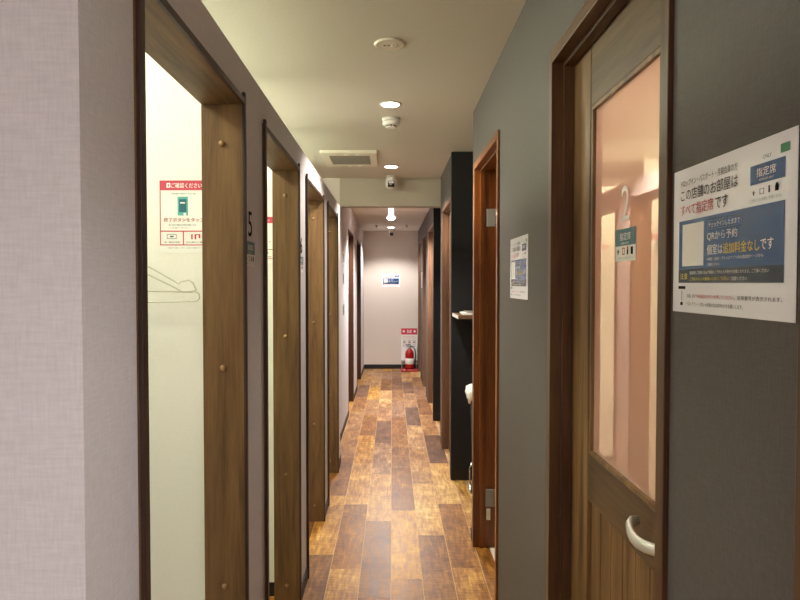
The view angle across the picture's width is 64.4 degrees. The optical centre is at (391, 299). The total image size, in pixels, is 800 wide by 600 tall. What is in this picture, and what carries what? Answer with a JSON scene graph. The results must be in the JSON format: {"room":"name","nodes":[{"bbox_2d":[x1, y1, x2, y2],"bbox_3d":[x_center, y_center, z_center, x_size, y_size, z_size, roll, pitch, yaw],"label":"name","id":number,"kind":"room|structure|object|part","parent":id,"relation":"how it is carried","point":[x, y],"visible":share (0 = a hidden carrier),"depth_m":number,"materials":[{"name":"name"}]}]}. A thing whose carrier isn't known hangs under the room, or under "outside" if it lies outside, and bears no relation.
{"room":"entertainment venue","nodes":[
{"label":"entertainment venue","id":0,"kind":"room"},
{"bbox_2d":[0,57,8,599],"bbox_3d":[-1.550,0.215,0.873,2.100,2.300,0.096,0,2,0],"label":"wall","id":1,"kind":"structure","parent":0,"point":[4,549],"depth_m":0.82,"materials":[{"name":"paint"}]},
{"bbox_2d":[0,0,339,599],"bbox_3d":[-0.450,0.322,2.859,0.100,1.980,4.061,0,2,0],"label":"wall","id":2,"kind":"structure","parent":0,"point":[67,66],"depth_m":0.83,"materials":[{"name":"paint"}]},
{"bbox_2d":[133,0,248,599],"bbox_3d":[-0.447,0.405,1.364,0.116,1.893,0.721,0,2,0],"label":"trim","id":3,"kind":"structure","parent":2,"relation":"attached to","point":[159,31],"depth_m":1.69,"materials":[{"name":"brown wood"}]},
{"bbox_2d":[248,211,251,235],"bbox_3d":[-0.398,-0.213,1.782,0.001,0.070,0.046,0,2,0],"label":"decal","id":4,"kind":"object","parent":2,"relation":"attached to","point":[250,213],"visible":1,"depth_m":1.78,"materials":[{"name":"black"}]},
{"bbox_2d":[247,241,254,266],"bbox_3d":[-0.398,-0.129,1.783,0.002,0.069,0.115,0,2,0],"label":"sign","id":5,"kind":"object","parent":2,"relation":"attached to","point":[250,245],"visible":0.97,"depth_m":1.79,"materials":[{"name":"white paper"}]},
{"bbox_2d":[262,119,301,599],"bbox_3d":[-0.447,0.379,2.351,0.116,1.893,0.740,0,2,0],"label":"trim","id":6,"kind":"structure","parent":2,"relation":"attached to","point":[285,171],"depth_m":2.69,"materials":[{"name":"brown wood"}]},
{"bbox_2d":[301,257,302,271],"bbox_3d":[-0.398,-0.156,2.789,0.002,0.069,0.115,0,2,0],"label":"sign","id":7,"kind":"object","parent":2,"relation":"attached to","point":[301,257],"visible":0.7,"depth_m":2.81,"materials":[{"name":"white"}]},
{"bbox_2d":[305,173,324,578],"bbox_3d":[-0.447,0.353,3.321,0.116,1.893,0.740,0,2,0],"label":"trim","id":8,"kind":"structure","parent":2,"relation":"attached to","point":[314,201],"depth_m":3.67,"materials":[{"name":"brown wood"}]},
{"bbox_2d":[302,455,340,597],"bbox_3d":[-0.397,1.281,2.885,0.006,0.060,4.060,0,2,0],"label":"baseboard","id":9,"kind":"structure","parent":2,"relation":"attached to","point":[305,578],"depth_m":2.94,"materials":[{"name":"black plastic"}]},
{"bbox_2d":[327,201,338,505],"bbox_3d":[-0.447,0.327,4.280,0.116,1.893,0.720,0,2,0],"label":"trim","id":10,"kind":"structure","parent":2,"relation":"attached to","point":[332,216],"depth_m":4.62,"materials":[{"name":"brown wood"}]},
{"bbox_2d":[145,52,204,599],"bbox_3d":[-1.125,0.279,1.828,1.250,2.120,0.040,0,2,0],"label":"wall","id":11,"kind":"structure","parent":0,"point":[173,115],"depth_m":1.81,"materials":[{"name":"white paint"}]},
{"bbox_2d":[159,180,201,252],"bbox_3d":[-0.585,-0.236,1.793,0.142,0.203,0.002,0,2,0],"label":"poster","id":12,"kind":"object","parent":11,"relation":"attached to","point":[180,200],"visible":0.95,"depth_m":1.79,"materials":[{"name":"white paper"}]},
{"bbox_2d":[177,197,187,214],"bbox_3d":[-0.591,-0.265,1.792,0.029,0.053,0.001,0,2,0],"label":"picture","id":13,"kind":"object","parent":12,"relation":"attached to","point":[182,202],"depth_m":1.79,"materials":[{"name":"teal paper"}]},
{"bbox_2d":[267,166,273,581],"bbox_3d":[-1.125,0.253,2.813,1.250,2.120,0.040,0,2,0],"label":"wall","id":14,"kind":"structure","parent":0,"point":[269,171],"depth_m":2.80,"materials":[{"name":"white paint"}]},
{"bbox_2d":[267,217,272,262],"bbox_3d":[-0.585,-0.262,2.777,0.142,0.203,0.002,0,2,0],"label":"poster","id":15,"kind":"object","parent":14,"relation":"attached to","point":[269,219],"visible":0.09,"depth_m":2.78,"materials":[{"name":"white paper"}]},
{"bbox_2d":[269,582,273,595],"bbox_3d":[-1.130,1.269,3.352,1.240,0.060,3.046,0,2,0],"label":"baseboard","id":16,"kind":"structure","parent":14,"relation":"attached to","point":[271,584],"depth_m":2.81,"materials":[{"name":"black plastic"}]},
{"bbox_2d":[321,178,340,432],"bbox_3d":[-1.103,0.089,5.584,1.295,2.300,0.060,0,2,0],"label":"wall","id":17,"kind":"structure","parent":0,"point":[333,184],"depth_m":5.53,"materials":[{"name":"white paint"}]},
{"bbox_2d":[340,207,363,429],"bbox_3d":[-0.485,0.066,7.935,0.060,2.220,4.640,0,2,0],"label":"wall","id":18,"kind":"structure","parent":0,"point":[348,220],"depth_m":6.49,"materials":[{"name":"paint"}]},
{"bbox_2d":[348,229,353,409],"bbox_3d":[-0.524,0.225,7.019,0.152,1.950,0.820,0,2,0],"label":"door","id":19,"kind":"structure","parent":18,"relation":"in","point":[350,235],"depth_m":7.40,"materials":[{"name":"brown wood"}]},
{"bbox_2d":[340,366,363,440],"bbox_3d":[-0.452,1.146,7.939,0.006,0.060,4.690,0,2,0],"label":"baseboard","id":20,"kind":"structure","parent":18,"relation":"attached to","point":[355,392],"depth_m":6.27,"materials":[{"name":"black plastic"}]},
{"bbox_2d":[357,240,360,378],"bbox_3d":[-0.524,0.180,8.693,0.152,1.950,0.930,0,2,0],"label":"door","id":21,"kind":"structure","parent":18,"relation":"in","point":[358,242],"depth_m":9.14,"materials":[{"name":"brown wood"}]},
{"bbox_2d":[201,0,525,177],"bbox_3d":[0.125,-0.976,1.434,5.950,0.050,8.320,0,2,0],"label":"ceiling","id":22,"kind":"structure","parent":0,"point":[318,64],"depth_m":2.70,"materials":[{"name":"paint"}]},
{"bbox_2d":[320,150,377,166],"bbox_3d":[-0.302,-1.025,4.624,0.388,0.022,0.520,0,2,0],"label":"ceiling vent","id":23,"kind":"object","parent":22,"relation":"in","point":[332,158],"visible":1,"depth_m":4.56,"materials":[{"name":"beige plastic"}]},
{"bbox_2d":[329,156,370,163],"bbox_3d":[-0.302,-1.026,4.641,0.288,0.009,0.330,0,2,0],"label":"grille","id":24,"kind":"object","parent":23,"relation":"attached to","point":[332,159],"depth_m":4.63,"materials":[{"name":"grey plastic"}]},
{"bbox_2d":[374,38,405,50],"bbox_3d":[-0.008,-0.971,2.419,0.120,0.012,0.120,0,2,0],"label":"ceiling speaker","id":25,"kind":"object","parent":22,"relation":"attached to","point":[387,44],"visible":1,"depth_m":2.41,"materials":[{"name":"beige plastic"}]},
{"bbox_2d":[379,101,400,107],"bbox_3d":[-0.008,-0.996,3.235,0.112,0.005,0.112,0,2,0],"label":"recessed light","id":26,"kind":"object","parent":22,"relation":"in","point":[390,104],"visible":1,"depth_m":3.23,"materials":[{"name":"white plastic"}]},
{"bbox_2d":[340,178,440,207],"bbox_3d":[0.372,-0.939,5.587,1.655,0.245,0.120,0,2,0],"label":"beam","id":27,"kind":"structure","parent":22,"relation":"attached to","point":[354,192],"depth_m":5.53,"materials":[{"name":"beige paint"}]},
{"bbox_2d":[382,116,399,128],"bbox_3d":[-0.005,-0.980,3.525,0.102,0.052,0.102,0,2,0],"label":"smoke detector","id":28,"kind":"object","parent":22,"relation":"attached to","point":[390,122],"visible":1,"depth_m":3.49,"materials":[{"name":"white plastic"}]},
{"bbox_2d":[385,175,396,188],"bbox_3d":[-0.008,-1.001,5.388,0.097,0.110,0.110,0,2,0],"label":"security camera","id":29,"kind":"object","parent":22,"relation":"attached to","point":[391,182],"visible":1,"depth_m":5.36,"materials":[{"name":"white plastic"}]},
{"bbox_2d":[384,165,398,167],"bbox_3d":[-0.006,-1.042,4.964,0.120,0.005,0.120,0,2,0],"label":"recessed light","id":30,"kind":"object","parent":22,"relation":"in","point":[385,166],"visible":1,"depth_m":4.94,"materials":[{"name":"white plastic"}]},
{"bbox_2d":[269,369,494,599],"bbox_3d":[0.115,1.300,3.861,5.931,0.030,12.850,0,2,0],"label":"floor","id":31,"kind":"structure","parent":0,"point":[396,526],"depth_m":3.79,"materials":[{"name":"brown wood"}]},
{"bbox_2d":[401,328,417,371],"bbox_3d":[0.275,0.787,10.036,0.275,0.665,0.242,0,2,0],"label":"stand","id":32,"kind":"object","parent":31,"relation":"on","point":[408,335],"visible":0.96,"depth_m":10.14,"materials":[{"name":"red plastic"}]},
{"bbox_2d":[405,344,415,368],"bbox_3d":[0.281,0.892,10.023,0.138,0.384,0.150,-1,2,-43],"label":"fire extinguisher","id":33,"kind":"object","parent":32,"relation":"on","point":[409,354],"visible":1,"depth_m":9.98,"materials":[{"name":"red metal"}]},
{"bbox_2d":[465,383,471,493],"bbox_3d":[0.633,0.907,4.073,0.326,0.744,0.316,0,2,0],"label":"sink","id":34,"kind":"object","parent":31,"relation":"on","point":[468,390],"visible":0.16,"depth_m":4.06,"materials":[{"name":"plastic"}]},
{"bbox_3d":[0.501,1.133,4.032,0.029,0.188,0.070,0,2,0],"label":"pedal rod","id":35,"kind":"part","parent":34,"relation":"part of","materials":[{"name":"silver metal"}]},
{"bbox_2d":[351,208,429,230],"bbox_3d":[0.575,-1.071,7.979,2.350,0.050,4.690,0,2,0],"label":"ceiling","id":36,"kind":"structure","parent":0,"point":[367,218],"depth_m":8.20,"materials":[{"name":"paint"}]},
{"bbox_2d":[388,230,393,236],"bbox_3d":[-0.010,-1.045,9.919,0.092,0.105,0.105,0,2,0],"label":"security camera","id":37,"kind":"object","parent":36,"relation":"attached to","point":[391,232],"visible":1,"depth_m":9.89,"materials":[{"name":"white plastic"}]},
{"bbox_2d":[387,208,395,219],"bbox_3d":[-0.010,-0.946,6.957,0.100,0.146,0.100,0,2,0],"label":"spotlight","id":38,"kind":"object","parent":36,"relation":"attached to","point":[390,216],"visible":0.8,"depth_m":6.93,"materials":[{"name":"white plastic"}]},
{"bbox_2d":[364,231,417,363],"bbox_3d":[0.300,0.003,10.284,1.800,2.220,0.060,0,2,0],"label":"wall","id":39,"kind":"structure","parent":0,"point":[387,310],"depth_m":10.25,"materials":[{"name":"white paint"}]},
{"bbox_2d":[382,274,399,286],"bbox_3d":[-0.017,-0.318,10.243,0.297,0.211,0.002,0,2,0],"label":"notice sign","id":40,"kind":"object","parent":39,"relation":"attached to","point":[388,280],"visible":1,"depth_m":10.24,"materials":[{"name":"white paper"}]},
{"bbox_3d":[-0.017,-0.301,10.244,0.256,0.091,0.001,0,2,0],"label":"blue panel","id":41,"kind":"part","parent":40,"relation":"part of","materials":[{"name":"blue paper"}]},
{"bbox_2d":[364,364,417,368],"bbox_3d":[-0.015,1.078,10.279,0.870,0.070,0.007,0,2,0],"label":"baseboard","id":42,"kind":"structure","parent":39,"relation":"attached to","point":[366,366],"depth_m":10.28,"materials":[{"name":"black plastic"}]},
{"bbox_2d":[433,208,440,420],"bbox_3d":[0.807,0.107,6.400,0.785,2.220,0.050,0,2,0],"label":"wall","id":43,"kind":"structure","parent":0,"point":[436,211],"depth_m":6.37,"materials":[{"name":"black paint"}]},
{"bbox_2d":[450,152,472,479],"bbox_3d":[0.807,0.118,4.475,0.785,2.300,0.060,0,2,0],"label":"wall","id":44,"kind":"structure","parent":0,"point":[461,162],"depth_m":4.44,"materials":[{"name":"black paint"}]},
{"bbox_2d":[418,0,799,599],"bbox_3d":[0.477,0.103,5.060,0.114,2.300,10.390,0,2,0],"label":"wall","id":45,"kind":"structure","parent":0,"point":[736,75],"depth_m":0.91,"materials":[{"name":"grey paint"}]},
{"bbox_2d":[418,241,420,377],"bbox_3d":[0.468,0.128,9.607,0.104,2.005,0.760,0,2,0],"label":"door","id":46,"kind":"structure","parent":45,"relation":"in","point":[419,267],"depth_m":9.96,"materials":[{"name":"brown wood"}]},
{"bbox_3d":[0.468,0.119,9.972,0.104,2.005,0.030,0,2,0],"label":"frame post","id":47,"kind":"part","parent":46,"relation":"part of","materials":[{"name":"brown wood"}]},
{"bbox_3d":[0.468,0.138,9.242,0.104,2.005,0.030,0,2,0],"label":"frame post","id":48,"kind":"part","parent":46,"relation":"part of","materials":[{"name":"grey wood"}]},
{"bbox_2d":[423,232,426,386],"bbox_3d":[0.468,0.168,8.127,0.104,2.005,0.800,0,2,0],"label":"door","id":49,"kind":"structure","parent":45,"relation":"in","point":[425,235],"depth_m":8.49,"materials":[{"name":"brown wood"}]},
{"bbox_3d":[0.468,0.158,8.512,0.104,2.005,0.030,0,2,0],"label":"frame post","id":50,"kind":"part","parent":49,"relation":"part of","materials":[{"name":"brown wood"}]},
{"bbox_3d":[0.468,0.178,7.742,0.104,2.005,0.030,0,2,0],"label":"frame post","id":51,"kind":"part","parent":49,"relation":"part of","materials":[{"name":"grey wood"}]},
{"bbox_2d":[428,223,432,402],"bbox_3d":[0.468,0.201,6.894,0.104,2.005,0.908,0,2,0],"label":"door","id":52,"kind":"structure","parent":45,"relation":"in","point":[430,230],"depth_m":7.31,"materials":[{"name":"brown wood"}]},
{"bbox_3d":[0.468,0.189,7.333,0.104,2.005,0.030,0,2,0],"label":"frame post","id":53,"kind":"part","parent":52,"relation":"part of","materials":[{"name":"brown wood"}]},
{"bbox_2d":[441,196,450,451],"bbox_3d":[0.468,0.254,4.919,0.104,2.005,0.800,0,2,0],"label":"door","id":54,"kind":"structure","parent":45,"relation":"in","point":[446,210],"depth_m":5.28,"materials":[{"name":"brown wood"}]},
{"bbox_3d":[0.468,0.264,4.534,0.104,2.005,0.030,0,2,0],"label":"frame post","id":55,"kind":"part","parent":54,"relation":"part of","materials":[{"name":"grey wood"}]},
{"bbox_2d":[434,413,471,479],"bbox_3d":[0.811,1.206,5.436,0.778,0.075,1.937,0,2,0],"label":"baseboard","id":56,"kind":"structure","parent":45,"relation":"attached to","point":[457,474],"depth_m":4.47,"materials":[{"name":"black plastic"}]},
{"bbox_2d":[510,234,527,299],"bbox_3d":[0.432,-0.110,2.171,0.002,0.211,0.297,0,2,0],"label":"notice sign","id":57,"kind":"object","parent":45,"relation":"attached to","point":[518,249],"visible":1,"depth_m":2.15,"materials":[{"name":"white paper"}]},
{"bbox_3d":[0.432,-0.093,2.172,0.001,0.091,0.256,0,2,0],"label":"blue panel","id":58,"kind":"part","parent":57,"relation":"part of","materials":[{"name":"blue paper"}]},
{"bbox_2d":[546,0,673,599],"bbox_3d":[0.479,0.349,1.371,0.109,2.005,0.747,0,2,0],"label":"door","id":59,"kind":"structure","parent":45,"relation":"in","point":[611,71],"depth_m":1.43,"materials":[{"name":"brown wood"}]},
{"bbox_3d":[0.479,0.339,1.730,0.109,2.005,0.030,0,2,0],"label":"frame post","id":60,"kind":"part","parent":59,"relation":"part of","materials":[{"name":"brown wood"}]},
{"bbox_3d":[0.502,0.441,1.355,0.036,0.115,0.425,0,2,0],"label":"lock rail","id":61,"kind":"part","parent":59,"relation":"part of","materials":[{"name":"brown wood"}]},
{"bbox_3d":[0.505,0.840,1.369,0.020,0.683,0.433,0,2,0],"label":"board panel","id":62,"kind":"part","parent":59,"relation":"part of","materials":[{"name":"brown wood"}]},
{"bbox_2d":[621,186,628,221],"bbox_3d":[0.490,-0.204,1.334,0.001,0.074,0.044,0,2,0],"label":"decal","id":63,"kind":"object","parent":59,"relation":"attached to","point":[624,218],"visible":1,"depth_m":1.33,"materials":[{"name":"white plastic"}]},
{"bbox_2d":[615,226,635,261],"bbox_3d":[0.491,-0.116,1.338,0.002,0.069,0.115,0,2,0],"label":"sign","id":64,"kind":"object","parent":59,"relation":"attached to","point":[625,239],"visible":1,"depth_m":1.33,"materials":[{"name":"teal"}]},
{"bbox_3d":[0.502,-0.542,1.329,0.036,0.156,0.425,0,2,0],"label":"rail","id":65,"kind":"part","parent":59,"relation":"part of","materials":[{"name":"brown wood"}]},
{"bbox_3d":[0.496,-0.040,1.342,0.006,0.848,0.426,0,2,0],"label":"glass pane","id":66,"kind":"part","parent":59,"relation":"part of","materials":[{"name":"pink"}]},
{"bbox_3d":[0.459,0.432,1.155,0.045,0.034,0.144,0,2,0],"label":"handle","id":67,"kind":"part","parent":59,"relation":"part of","materials":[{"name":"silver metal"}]},
{"bbox_3d":[0.479,0.358,1.013,0.109,2.005,0.030,0,2,0],"label":"frame post","id":68,"kind":"part","parent":59,"relation":"part of","materials":[{"name":"brown wood"}]},
{"bbox_2d":[673,125,798,322],"bbox_3d":[0.432,-0.085,0.827,0.002,0.211,0.297,0,2,0],"label":"notice sign","id":69,"kind":"object","parent":45,"relation":"attached to","point":[736,211],"visible":1,"depth_m":0.78,"materials":[{"name":"white paper"}]},
{"bbox_3d":[0.432,-0.068,0.827,0.001,0.091,0.256,0,2,0],"label":"blue panel","id":70,"kind":"part","parent":69,"relation":"part of","materials":[{"name":"blue paper"}]},
{"bbox_3d":[0.432,-0.148,0.731,0.001,0.023,0.068,0,2,0],"label":"blue panel","id":71,"kind":"part","parent":69,"relation":"part of","materials":[{"name":"blue paper"}]},
{"bbox_3d":[0.899,0.133,3.935,0.721,2.300,1.140,0,2,0],"label":"wall","id":72,"kind":"structure","parent":0,"visible":0},
{"bbox_2d":[452,313,471,318],"bbox_3d":[0.806,0.106,4.254,0.768,0.023,0.380,0,2,0],"label":"wall shelf","id":73,"kind":"object","parent":72,"relation":"attached to","point":[456,315],"visible":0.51,"depth_m":4.07,"materials":[{"name":"grey wood"}]},
{"bbox_3d":[1.795,0.228,0.376,2.511,2.300,6.060,0,2,0],"label":"wall","id":74,"kind":"structure","parent":0,"visible":0},
{"bbox_2d":[472,130,499,599],"bbox_3d":[0.853,0.306,2.959,0.855,2.005,0.760,0,2,0],"label":"door","id":75,"kind":"structure","parent":74,"relation":"in","point":[486,170],"depth_m":3.30,"materials":[{"name":"red wood"}]},
{"bbox_3d":[0.487,0.297,3.324,0.124,2.005,0.030,0,2,0],"label":"frame post","id":76,"kind":"part","parent":75,"relation":"part of","materials":[{"name":"red wood"}]},
{"bbox_3d":[0.487,0.316,2.594,0.124,2.005,0.030,0,2,0],"label":"frame post","id":77,"kind":"part","parent":75,"relation":"part of","materials":[{"name":"red wood"}]},
{"bbox_2d":[793,234,799,599],"bbox_3d":[0.833,0.378,0.293,0.815,2.005,0.765,0,2,0],"label":"door","id":78,"kind":"structure","parent":74,"relation":"in","point":[796,586],"depth_m":0.66,"materials":[{"name":"brown wood"}]},
{"bbox_3d":[-0.776,-0.205,1.763,0.024,0.060,0.064,0,2,0],"label":"coat hook","id":79,"kind":"object","parent":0,"visible":0},
{"bbox_2d":[148,266,196,292],"bbox_3d":[-0.776,-0.113,1.760,0.470,0.185,0.004,0,2,0],"label":"wire hanger","id":80,"kind":"object","parent":79,"relation":"hanging from","point":[148,266],"visible":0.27,"depth_m":1.76,"materials":[{"name":"beige"}]},
{"bbox_2d":[148,274,199,302],"bbox_3d":[-0.773,-0.083,1.742,0.495,0.182,0.004,0,2,0],"label":"wire hanger","id":81,"kind":"object","parent":79,"relation":"hanging from","point":[148,274],"visible":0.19,"depth_m":1.74,"materials":[{"name":"beige"}]}
]}

